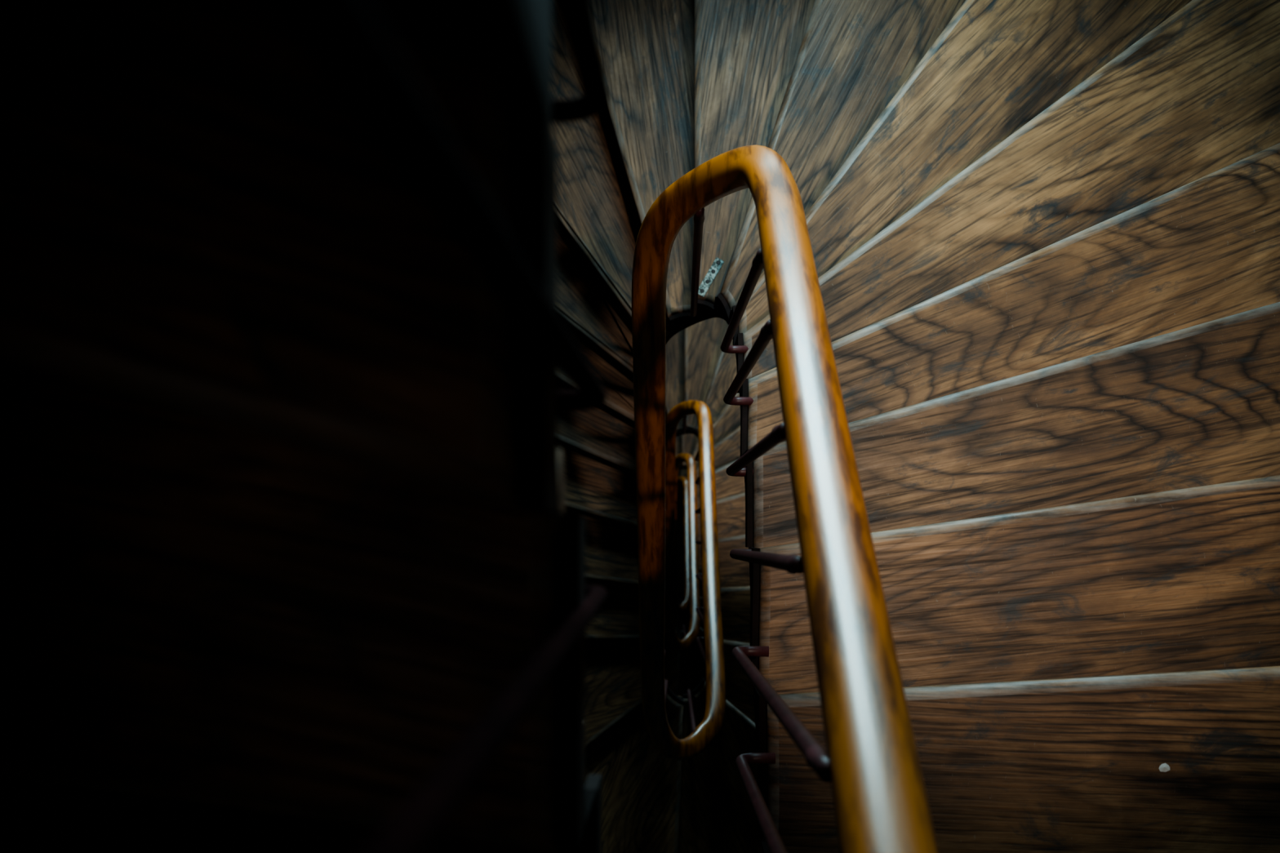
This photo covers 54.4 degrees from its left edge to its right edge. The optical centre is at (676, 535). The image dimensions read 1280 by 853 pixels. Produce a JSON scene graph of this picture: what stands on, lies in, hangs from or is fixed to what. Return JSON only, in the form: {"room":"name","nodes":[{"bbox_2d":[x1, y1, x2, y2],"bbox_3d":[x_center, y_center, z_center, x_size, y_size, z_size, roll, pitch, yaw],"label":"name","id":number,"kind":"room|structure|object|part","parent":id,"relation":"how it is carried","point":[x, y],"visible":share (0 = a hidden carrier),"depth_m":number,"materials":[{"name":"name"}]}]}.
{"room":"stairwell","nodes":[
{"label":"stairwell","id":0,"kind":"room"},
{"bbox_2d":[676,485,684,601],"bbox_3d":[0.025,0.000,13.300,2.990,0.200,3.440,0,90,0],"label":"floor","id":1,"kind":"structure","parent":0,"point":[680,538],"depth_m":13.20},
{"bbox_2d":[0,0,1279,852],"bbox_3d":[0.023,-0.003,6.657,2.570,13.045,3.019,0,90,0],"label":"staircase","id":2,"kind":"structure","parent":1,"relation":"on","point":[293,491],"depth_m":1.62,"materials":[{"name":"brown wood"}]},
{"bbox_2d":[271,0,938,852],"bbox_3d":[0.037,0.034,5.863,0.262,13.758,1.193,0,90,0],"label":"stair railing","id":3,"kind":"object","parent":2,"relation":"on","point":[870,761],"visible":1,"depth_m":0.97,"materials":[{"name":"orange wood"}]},
{"bbox_3d":[0.038,0.034,5.600,0.258,13.231,1.192,0,90,0],"label":"handrail","id":4,"kind":"part","parent":3,"relation":"part of","materials":[{"name":"orange wood"}]},
{"bbox_2d":[697,257,724,297],"bbox_3d":[0.075,-0.577,2.773,0.020,0.004,0.092,30,90,0],"label":"plate","id":5,"kind":"object","parent":2,"relation":"attached to","point":[717,263],"visible":0.95,"depth_m":2.77,"materials":[{"name":"metal"}]},
{"bbox_2d":[1158,763,1169,772],"bbox_3d":[0.635,0.302,1.619,0.015,0.001,0.012,0,90,0],"label":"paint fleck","id":6,"kind":"object","parent":2,"relation":"on","point":[1164,767],"visible":1,"depth_m":1.62,"materials":[{"name":"white paint"}]}
]}

